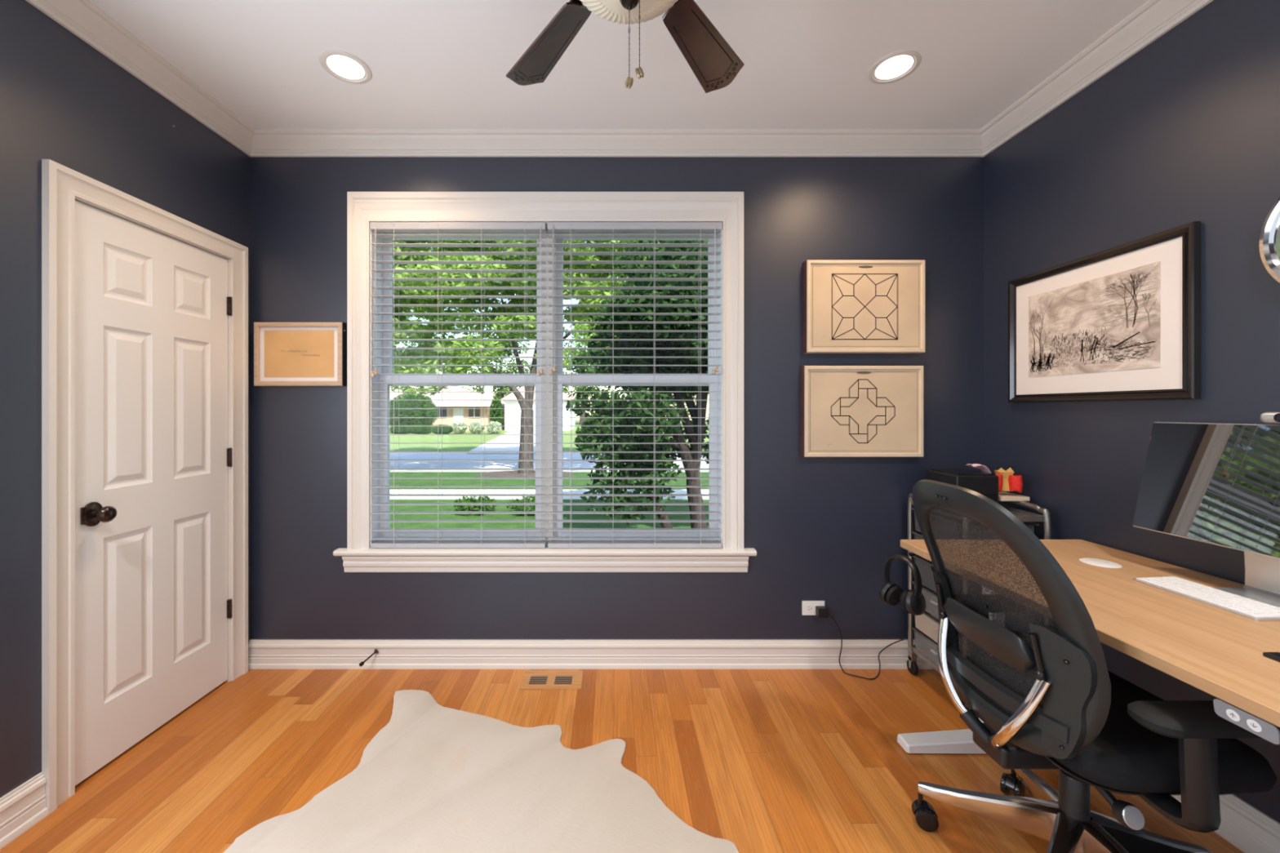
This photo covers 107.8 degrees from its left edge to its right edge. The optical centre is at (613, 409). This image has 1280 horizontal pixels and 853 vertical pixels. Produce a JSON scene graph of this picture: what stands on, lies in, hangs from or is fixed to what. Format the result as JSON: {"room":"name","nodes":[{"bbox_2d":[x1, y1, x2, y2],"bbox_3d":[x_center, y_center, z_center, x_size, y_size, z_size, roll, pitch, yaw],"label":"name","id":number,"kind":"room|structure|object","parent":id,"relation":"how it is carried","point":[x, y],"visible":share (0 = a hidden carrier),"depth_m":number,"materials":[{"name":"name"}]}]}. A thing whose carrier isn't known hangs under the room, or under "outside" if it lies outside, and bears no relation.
{"room":"office","nodes":[
{"label":"office","id":0,"kind":"room"},
{"bbox_2d":[0,0,250,798],"bbox_3d":[-1.916,-0.034,0.480,0.160,2.668,3.760,0,0,0],"label":"wall","id":1,"kind":"structure","parent":0,"point":[63,101],"depth_m":1.49,"materials":[{"name":"blue paint"}]},
{"bbox_2d":[0,772,48,849],"bbox_3d":[-1.824,1.232,0.049,0.024,0.137,2.897,0,0,0],"label":"baseboard","id":2,"kind":"structure","parent":1,"relation":"attached to","point":[24,806],"depth_m":1.44,"materials":[{"name":"white paint"}]},
{"bbox_2d":[26,0,254,156],"bbox_3d":[-1.792,-1.324,0.480,0.088,0.088,3.760,0,0,0],"label":"trim","id":3,"kind":"structure","parent":1,"relation":"attached to","point":[84,19],"depth_m":1.78,"materials":[{"name":"white paint"}]},
{"bbox_2d":[41,159,248,814],"bbox_3d":[-1.863,0.247,1.907,0.187,2.106,0.817,0,0,0],"label":"door","id":4,"kind":"structure","parent":1,"relation":"in","point":[144,306],"depth_m":1.79,"materials":[{"name":"white paint"}]},
{"bbox_2d":[250,156,983,639],"bbox_3d":[0.020,-0.034,2.440,4.312,2.668,0.160,0,0,0],"label":"wall","id":5,"kind":"structure","parent":0,"point":[826,529],"depth_m":2.36,"materials":[{"name":"blue paint"}]},
{"bbox_2d":[253,322,346,386],"bbox_3d":[-1.569,-0.279,2.341,0.449,0.318,0.036,0,0,0],"label":"picture frame","id":6,"kind":"object","parent":5,"relation":"attached to","point":[286,353],"visible":1,"depth_m":2.33,"materials":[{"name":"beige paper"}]},
{"bbox_2d":[333,191,756,572],"bbox_3d":[-0.338,-0.137,2.415,2.100,1.906,0.210,0,0,0],"label":"window","id":7,"kind":"structure","parent":5,"relation":"in","point":[363,208],"depth_m":2.34,"materials":[{"name":"white paint"}]},
{"bbox_2d":[369,222,546,548],"bbox_3d":[-0.782,-0.124,2.361,0.883,1.643,0.079,0,0,0],"label":"window blind","id":8,"kind":"object","parent":7,"relation":"attached to","point":[376,227],"visible":1,"depth_m":2.36,"materials":[{"name":"white plastic"}]},
{"bbox_2d":[547,222,722,548],"bbox_3d":[0.109,-0.124,2.361,0.880,1.643,0.079,0,0,0],"label":"window blind","id":9,"kind":"object","parent":7,"relation":"attached to","point":[553,227],"visible":1,"depth_m":2.36,"materials":[{"name":"white plastic"}]},
{"bbox_2d":[248,640,933,669],"bbox_3d":[0.020,1.232,2.348,3.712,0.137,0.024,0,0,0],"label":"baseboard","id":10,"kind":"structure","parent":5,"relation":"attached to","point":[262,654],"depth_m":2.35,"materials":[{"name":"white paint"}]},
{"bbox_2d":[359,648,378,666],"bbox_3d":[-1.212,1.228,2.310,0.025,0.052,0.093,0,0,31],"label":"door stop","id":11,"kind":"object","parent":10,"relation":"attached to","point":[375,651],"visible":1,"depth_m":2.31,"materials":[{"name":"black metal"}]},
{"bbox_2d":[250,128,983,156],"bbox_3d":[0.020,-1.324,2.316,3.712,0.088,0.088,0,0,0],"label":"trim","id":12,"kind":"structure","parent":5,"relation":"attached to","point":[266,142],"depth_m":2.32,"materials":[{"name":"white paint"}]},
{"bbox_2d":[801,600,824,615],"bbox_3d":[1.012,1.002,2.356,0.114,0.072,0.008,0,0,0],"label":"wall outlet","id":13,"kind":"object","parent":5,"relation":"attached to","point":[808,607],"visible":0.79,"depth_m":2.35,"materials":[{"name":"white plastic"}]},
{"bbox_2d":[805,604,813,611],"bbox_3d":[0.990,1.002,2.353,0.036,0.032,0.004,0,0,0],"label":"socket","id":14,"kind":"object","parent":13,"relation":"attached to","point":[808,607],"depth_m":2.35,"materials":[{"name":"white plastic"}]},
{"bbox_2d":[815,606,907,679],"bbox_3d":[1.260,1.145,2.296,0.481,0.313,0.110,0,0,0],"label":"power adapter","id":15,"kind":"object","parent":13,"relation":"attached to","point":[820,611],"visible":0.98,"depth_m":2.32,"materials":[{"name":"black plastic"}]},
{"bbox_2d":[800,364,924,457],"bbox_3d":[1.244,0.006,2.333,0.596,0.456,0.052,0,0,0],"label":"framed picture","id":16,"kind":"object","parent":5,"relation":"attached to","point":[846,411],"visible":1,"depth_m":2.31,"materials":[{"name":"beige paper"}]},
{"bbox_2d":[802,259,925,353],"bbox_3d":[1.254,-0.516,2.333,0.592,0.462,0.052,0,0,0],"label":"framed picture","id":17,"kind":"object","parent":5,"relation":"attached to","point":[850,306],"visible":1,"depth_m":2.31,"materials":[{"name":"beige paper"}]},
{"bbox_2d":[89,0,1148,128],"bbox_3d":[0.020,-1.468,0.463,4.312,0.200,4.125,0,0,0],"label":"ceiling","id":18,"kind":"structure","parent":0,"point":[432,64],"depth_m":1.81,"materials":[{"name":"paint"}]},
{"bbox_2d":[319,49,371,84],"bbox_3d":[-1.066,-1.365,1.860,0.182,0.006,0.182,0,0,0],"label":"recessed light","id":19,"kind":"object","parent":18,"relation":"in","point":[344,66],"visible":1,"depth_m":1.85,"materials":[{"name":"white paint"}]},
{"bbox_2d":[506,0,744,93],"bbox_3d":[-0.008,-1.042,1.030,1.042,0.650,1.086,0,0,-18],"label":"ceiling fan","id":20,"kind":"object","parent":18,"relation":"hanging from","point":[715,64],"visible":1,"depth_m":1.30,"materials":[{"name":"brown wood"}]},
{"bbox_2d":[867,49,920,84],"bbox_3d":[1.120,-1.365,1.860,0.182,0.006,0.182,0,0,0],"label":"recessed light","id":21,"kind":"object","parent":18,"relation":"in","point":[895,66],"visible":1,"depth_m":1.85,"materials":[{"name":"white paint"}]},
{"bbox_2d":[0,669,1244,852],"bbox_3d":[0.020,1.360,0.463,4.312,0.120,4.125,0,0,0],"label":"floor","id":22,"kind":"structure","parent":0,"point":[758,761],"depth_m":1.75,"materials":[{"name":"brown wood"}]},
{"bbox_2d":[223,689,738,852],"bbox_3d":[-0.365,1.296,0.709,2.096,0.005,2.431,0,0,18],"label":"cowhide rug","id":23,"kind":"object","parent":22,"relation":"on","point":[437,778],"visible":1,"depth_m":1.54,"materials":[{"name":"white fur"}]},
{"bbox_2d":[519,670,582,689],"bbox_3d":[-0.293,1.298,2.245,0.288,0.003,0.154,0,0,0],"label":"floor vent","id":24,"kind":"object","parent":22,"relation":"in","point":[531,679],"visible":1,"depth_m":2.24,"materials":[{"name":"brown wood"}]},
{"bbox_2d":[906,493,1050,715],"bbox_3d":[1.639,0.851,2.120,0.363,0.896,0.418,0,0,0],"label":"cart","id":25,"kind":"object","parent":22,"relation":"on","point":[925,646],"visible":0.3,"depth_m":2.18,"materials":[{"name":"grey steel"},{"name":"opaque grey and black plastic"},{"name":"black rubber"}]},
{"bbox_2d":[925,468,998,503],"bbox_3d":[1.614,0.368,2.160,0.188,0.168,0.220,0,0,0],"label":"printer","id":26,"kind":"object","parent":25,"relation":"on","point":[986,484],"visible":0.56,"depth_m":2.06,"materials":[{"name":"black plastic"}]},
{"bbox_2d":[965,463,991,473],"bbox_3d":[1.675,0.278,2.125,0.101,0.070,0.070,0,0,0],"label":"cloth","id":27,"kind":"object","parent":26,"relation":"on","point":[983,468],"visible":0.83,"depth_m":2.12,"materials":[{"name":"pink fabric"}]},
{"bbox_2d":[994,467,1029,501],"bbox_3d":[1.778,0.332,2.123,0.128,0.144,0.134,0,0,0],"label":"figurine","id":28,"kind":"object","parent":25,"relation":"on","point":[1007,482],"visible":0.79,"depth_m":2.08,"materials":[{"name":"red plastic"}]},
{"bbox_2d":[1008,510,1030,515],"bbox_3d":[1.640,0.459,2.125,0.316,0.010,0.340,0,0,0],"label":"tray","id":29,"kind":"object","parent":25,"relation":"on","point":[1016,513],"depth_m":2.04,"materials":[{"name":"grey metal"}]},
{"bbox_2d":[897,539,1279,753],"bbox_3d":[1.485,0.906,1.095,0.754,0.788,1.520,0,0,0],"label":"desk","id":30,"kind":"object","parent":22,"relation":"on","point":[1218,652],"visible":0.62,"depth_m":1.11,"materials":[{"name":"brown wood"}]},
{"bbox_2d":[1132,422,1279,607],"bbox_3d":[1.770,0.277,1.237,0.129,0.475,0.624,0,0,0],"label":"computer monitor","id":31,"kind":"object","parent":30,"relation":"on","point":[1217,484],"visible":0.96,"depth_m":1.34,"materials":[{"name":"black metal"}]},
{"bbox_2d":[1260,412,1279,423],"bbox_3d":[1.788,0.021,1.237,0.037,0.030,0.092,0,0,0],"label":"webcam","id":32,"kind":"object","parent":31,"relation":"on","point":[1266,417],"visible":1,"depth_m":1.26,"materials":[{"name":"silver metal"}]},
{"bbox_2d":[1133,576,1279,621],"bbox_3d":[1.635,0.508,1.274,0.130,0.012,0.276,0,0,0],"label":"keyboard","id":33,"kind":"object","parent":30,"relation":"on","point":[1246,607],"visible":1,"depth_m":1.25,"materials":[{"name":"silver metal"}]},
{"bbox_2d":[1262,652,1279,662],"bbox_3d":[1.439,0.510,0.868,0.162,0.009,0.216,0,0,0],"label":"tablet","id":34,"kind":"object","parent":30,"relation":"on","point":[1274,655],"visible":1,"depth_m":0.96,"materials":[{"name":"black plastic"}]},
{"bbox_2d":[911,480,1276,852],"bbox_3d":[1.241,0.746,1.247,0.733,1.103,0.709,0,0,0],"label":"office chair","id":35,"kind":"object","parent":22,"relation":"on","point":[1018,643],"visible":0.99,"depth_m":1.13,"materials":[{"name":"grey plastic"}]},
{"bbox_2d":[983,0,1279,822],"bbox_3d":[1.956,-0.034,0.480,0.160,2.668,3.760,0,0,0],"label":"wall","id":36,"kind":"structure","parent":0,"point":[1184,130],"depth_m":1.65,"materials":[{"name":"blue paint"}]},
{"bbox_2d":[980,0,1213,156],"bbox_3d":[1.832,-1.324,0.480,0.088,0.088,3.760,0,0,0],"label":"trim","id":37,"kind":"structure","parent":36,"relation":"attached to","point":[1153,19],"depth_m":1.78,"materials":[{"name":"white paint"}]},
{"bbox_2d":[1008,221,1200,402],"bbox_3d":[1.862,-0.319,1.837,0.026,0.567,0.700,0,0,0],"label":"framed picture","id":38,"kind":"object","parent":36,"relation":"attached to","point":[1122,322],"visible":1,"depth_m":1.74,"materials":[{"name":"white paper"}]},
{"bbox_2d":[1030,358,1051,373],"bbox_3d":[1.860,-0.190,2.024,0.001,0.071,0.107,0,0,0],"label":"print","id":39,"kind":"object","parent":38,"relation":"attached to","point":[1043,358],"depth_m":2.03},
{"bbox_2d":[1030,297,1053,360],"bbox_3d":[1.860,-0.345,2.022,0.001,0.270,0.113,0,0,0],"label":"print","id":40,"kind":"object","parent":38,"relation":"attached to","point":[1039,340],"depth_m":2.03},
{"bbox_2d":[1030,353,1056,372],"bbox_3d":[1.860,-0.208,2.015,0.001,0.081,0.128,0,0,0],"label":"print","id":41,"kind":"object","parent":38,"relation":"attached to","point":[1047,362],"depth_m":2.02},
{"bbox_2d":[1051,326,1106,359],"bbox_3d":[1.860,-0.265,1.866,0.001,0.111,0.223,0,0,0],"label":"print","id":42,"kind":"object","parent":38,"relation":"attached to","point":[1086,332],"depth_m":1.86},
{"bbox_2d":[1080,335,1101,361],"bbox_3d":[1.860,-0.239,1.816,0.001,0.094,0.081,0,0,0],"label":"print","id":43,"kind":"object","parent":38,"relation":"attached to","point":[1082,346],"depth_m":1.81},
{"bbox_2d":[1031,271,1156,370],"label":"print","id":44,"kind":"object","parent":38,"relation":"attached to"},
{"bbox_2d":[1079,342,1151,364],"bbox_3d":[1.860,-0.210,1.736,0.001,0.073,0.250,0,0,0],"label":"print","id":45,"kind":"object","parent":38,"relation":"attached to","point":[1108,348],"depth_m":1.71},
{"bbox_2d":[1112,331,1140,348],"bbox_3d":[1.860,-0.253,1.691,0.001,0.048,0.092,0,0,0],"label":"print","id":46,"kind":"object","parent":38,"relation":"attached to","point":[1139,331],"depth_m":1.68},
{"bbox_2d":[1118,341,1154,349],"bbox_3d":[1.860,-0.230,1.659,0.001,0.014,0.116,0,0,0],"label":"print","id":47,"kind":"object","parent":38,"relation":"attached to","point":[1152,341],"depth_m":1.65},
{"bbox_2d":[1171,794,1279,852],"bbox_3d":[1.864,1.232,0.480,0.024,0.137,3.760,0,0,0],"label":"baseboard","id":48,"kind":"structure","parent":36,"relation":"attached to","point":[1242,825],"depth_m":1.37,"materials":[{"name":"white paint"}]},
{"bbox_2d":[1258,196,1279,284],"bbox_3d":[1.863,-0.473,1.143,0.023,0.400,0.400,0,0,0],"label":"round mirror","id":49,"kind":"object","parent":36,"relation":"attached to","point":[1269,237],"visible":1,"depth_m":1.31,"materials":[{"name":"silver metal"}]},
{"bbox_3d":[1.171,0.555,1.800,0.059,0.024,0.040,0,0,0],"label":"hook","id":50,"kind":"object","parent":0,"visible":0},
{"bbox_2d":[879,554,925,615],"bbox_3d":[1.112,0.664,1.795,0.091,0.209,0.155,0,0,-22],"label":"headphones","id":51,"kind":"object","parent":50,"relation":"hanging from","point":[913,602],"visible":1,"depth_m":1.76,"materials":[{"name":"black plastic"}]},
{"bbox_2d":[879,581,903,605],"bbox_3d":[1.094,0.723,1.836,0.091,0.091,0.073,0,0,0],"label":"ear cup","id":52,"kind":"object","parent":51,"relation":"on","point":[890,593],"depth_m":1.82,"materials":[{"name":"black plastic"}]},
{"bbox_2d":[900,589,925,615],"bbox_3d":[1.130,0.723,1.754,0.091,0.091,0.073,0,0,0],"label":"ear cup","id":53,"kind":"object","parent":51,"relation":"on","point":[913,602],"depth_m":1.73,"materials":[{"name":"black plastic"}]},
{"label":"outside","id":54,"kind":"structure","parent":0,"visible":0},
{"bbox_2d":[390,499,708,528],"bbox_3d":[0.000,1.925,6.215,60.000,0.050,7.370,0,0,0],"label":"lawn","id":55,"kind":"structure","parent":54,"point":[402,508],"depth_m":8.20,"materials":[{"name":"green plant"}]},
{"bbox_2d":[453,496,498,515],"bbox_3d":[-2.531,1.766,8.608,0.867,0.405,0.836,0,0,0],"label":"plant","id":56,"kind":"object","parent":55,"relation":"on","point":[461,508],"visible":0.71,"depth_m":8.51,"materials":[{"name":"green plant"}]},
{"bbox_2d":[506,493,535,515],"bbox_3d":[-1.542,1.759,8.597,0.837,0.420,0.816,0,0,0],"label":"plant","id":57,"kind":"object","parent":55,"relation":"on","point":[516,508],"visible":0.49,"depth_m":8.46,"materials":[{"name":"green plant"}]},
{"bbox_2d":[565,240,708,528],"bbox_3d":[1.302,-0.639,6.524,3.949,5.327,3.061,0,0,0],"label":"tree","id":58,"kind":"object","parent":55,"relation":"on","point":[611,353],"visible":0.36,"depth_m":6.03,"materials":[{"name":"green plant"}]},
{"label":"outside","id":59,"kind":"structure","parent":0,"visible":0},
{"bbox_2d":[390,471,708,489],"bbox_3d":[0.000,1.925,12.700,80.000,0.050,3.200,0,0,0],"label":"lawn","id":60,"kind":"structure","parent":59,"point":[402,474],"depth_m":12.28,"materials":[{"name":"green plant"}]},
{"bbox_2d":[475,470,575,477],"bbox_3d":[-2.600,1.885,13.850,3.200,0.070,1.700,0,0,0],"label":"mulch bed","id":61,"kind":"object","parent":60,"relation":"on","point":[512,473],"visible":0.56,"depth_m":13.52,"materials":[{"name":"brown soil"}]},
{"bbox_2d":[390,240,665,473],"bbox_3d":[-3.504,-2.538,14.199,11.954,9.155,7.304,0,0,0],"label":"street tree","id":62,"kind":"object","parent":60,"relation":"on","point":[406,353],"visible":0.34,"depth_m":13.21,"materials":[{"name":"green plant"}]},
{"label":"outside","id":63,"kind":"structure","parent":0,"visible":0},
{"bbox_2d":[390,419,708,451],"bbox_3d":[0.000,1.945,55.750,140.000,0.050,68.500,0,0,0],"label":"lawn","id":64,"kind":"structure","parent":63,"point":[402,438],"depth_m":29.37,"materials":[{"name":"green plant"}]},
{"bbox_2d":[390,424,411,434],"bbox_3d":[-16.394,1.534,36.004,1.714,0.916,1.686,0,0,0],"label":"hedge","id":65,"kind":"object","parent":64,"relation":"on","point":[402,429],"visible":0.77,"depth_m":35.57,"materials":[{"name":"green plant"}]},
{"bbox_2d":[390,392,437,433],"bbox_3d":[-16.774,0.254,38.914,4.172,3.710,4.202,0,0,0],"label":"round bush","id":66,"kind":"object","parent":64,"relation":"on","point":[402,404],"visible":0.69,"depth_m":37.93,"materials":[{"name":"green plant"}]},
{"bbox_2d":[409,423,431,434],"bbox_3d":[-14.786,1.518,36.015,1.636,0.932,1.711,0,0,0],"label":"hedge","id":67,"kind":"object","parent":64,"relation":"on","point":[415,429],"visible":0.91,"depth_m":35.55,"materials":[{"name":"green plant"}]},
{"bbox_2d":[392,315,468,373],"bbox_3d":[-26.315,-5.974,66.099,12.362,16.187,7.826,0,0,0],"label":"tree","id":68,"kind":"object","parent":64,"relation":"on","point":[414,344],"visible":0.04,"depth_m":65.31,"materials":[{"name":"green plant"}]},
{"bbox_2d":[431,423,453,434],"bbox_3d":[-13.203,1.512,36.007,1.641,0.931,1.659,0,0,0],"label":"hedge","id":69,"kind":"object","parent":64,"relation":"on","point":[446,429],"visible":0.91,"depth_m":35.59,"materials":[{"name":"green plant"}]},
{"bbox_2d":[390,386,504,431],"bbox_3d":[-19.125,-0.400,45.950,17.450,5.200,9.700,0,0,0],"label":"brick house","id":70,"kind":"structure","parent":64,"relation":"on","point":[446,395],"depth_m":42.00,"materials":[{"name":"brown"}]},
{"bbox_2d":[451,421,467,433],"bbox_3d":[-12.405,1.444,37.606,1.326,1.083,1.340,0,0,-34],"label":"hydrangea bush","id":71,"kind":"object","parent":64,"relation":"on","point":[458,429],"visible":0.88,"depth_m":37.27,"materials":[{"name":"green plant"}]},
{"bbox_2d":[467,421,484,433],"bbox_3d":[-11.024,1.416,37.611,1.381,1.127,1.355,0,0,0],"label":"hydrangea bush","id":72,"kind":"object","parent":64,"relation":"on","point":[474,429],"visible":0.9,"depth_m":37.30,"materials":[{"name":"green plant"}]},
{"bbox_2d":[485,421,502,433],"bbox_3d":[-9.619,1.419,37.575,1.364,1.120,1.354,0,0,0],"label":"hydrangea bush","id":73,"kind":"object","parent":64,"relation":"on","point":[492,429],"visible":0.83,"depth_m":37.32,"materials":[{"name":"green plant"}]},
{"bbox_2d":[488,395,502,425],"bbox_3d":[-9.910,0.404,39.516,1.209,3.189,1.297,0,0,0],"label":"evergreen","id":74,"kind":"object","parent":64,"relation":"on","point":[496,404],"visible":0.73,"depth_m":39.23,"materials":[{"name":"green plant"}]},
{"bbox_2d":[461,332,531,399],"bbox_3d":[-14.627,-4.231,59.997,10.859,12.710,7.576,0,0,0],"label":"tree","id":75,"kind":"object","parent":64,"relation":"on","point":[508,371],"visible":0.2,"depth_m":58.87,"materials":[{"name":"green plant"}]},
{"bbox_2d":[500,386,574,431],"bbox_3d":[-7.000,-0.350,46.000,6.800,5.100,6.800,0,0,0],"label":"garage","id":76,"kind":"structure","parent":64,"relation":"on","point":[508,404],"depth_m":43.00,"materials":[{"name":"white"}]},
{"bbox_2d":[563,324,621,425],"bbox_3d":[-3.836,-5.278,60.129,10.794,14.798,7.810,0,0,0],"label":"tree","id":77,"kind":"object","parent":64,"relation":"on","point":[578,344],"visible":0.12,"depth_m":59.40,"materials":[{"name":"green plant"}]},
{"bbox_2d":[648,392,708,425],"bbox_3d":[7.694,-4.839,58.205,11.371,13.924,7.769,0,0,0],"label":"tree","id":78,"kind":"object","parent":64,"relation":"on","point":[687,411],"visible":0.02,"depth_m":58.12,"materials":[{"name":"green plant"}]},
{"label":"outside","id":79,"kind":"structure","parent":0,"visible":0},
{"bbox_2d":[390,489,708,499],"bbox_3d":[0.000,1.920,10.500,80.000,0.050,1.200,0,0,0],"label":"sidewalk","id":80,"kind":"structure","parent":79,"point":[396,491],"depth_m":10.58,"materials":[{"name":"concrete"}]},
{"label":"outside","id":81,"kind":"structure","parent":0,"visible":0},
{"bbox_2d":[390,453,708,471],"bbox_3d":[0.000,2.005,17.900,120.000,0.050,7.200,0,0,0],"label":"street","id":82,"kind":"structure","parent":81,"point":[402,464],"depth_m":17.58,"materials":[{"name":"grey asphalt"}]},
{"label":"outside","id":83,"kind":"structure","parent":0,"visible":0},
{"bbox_2d":[469,431,535,451],"bbox_3d":[-6.150,1.933,31.500,4.281,0.055,21.503,0,0,-5],"label":"driveway","id":84,"kind":"structure","parent":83,"point":[503,438],"depth_m":25.11,"materials":[{"name":"concrete"}]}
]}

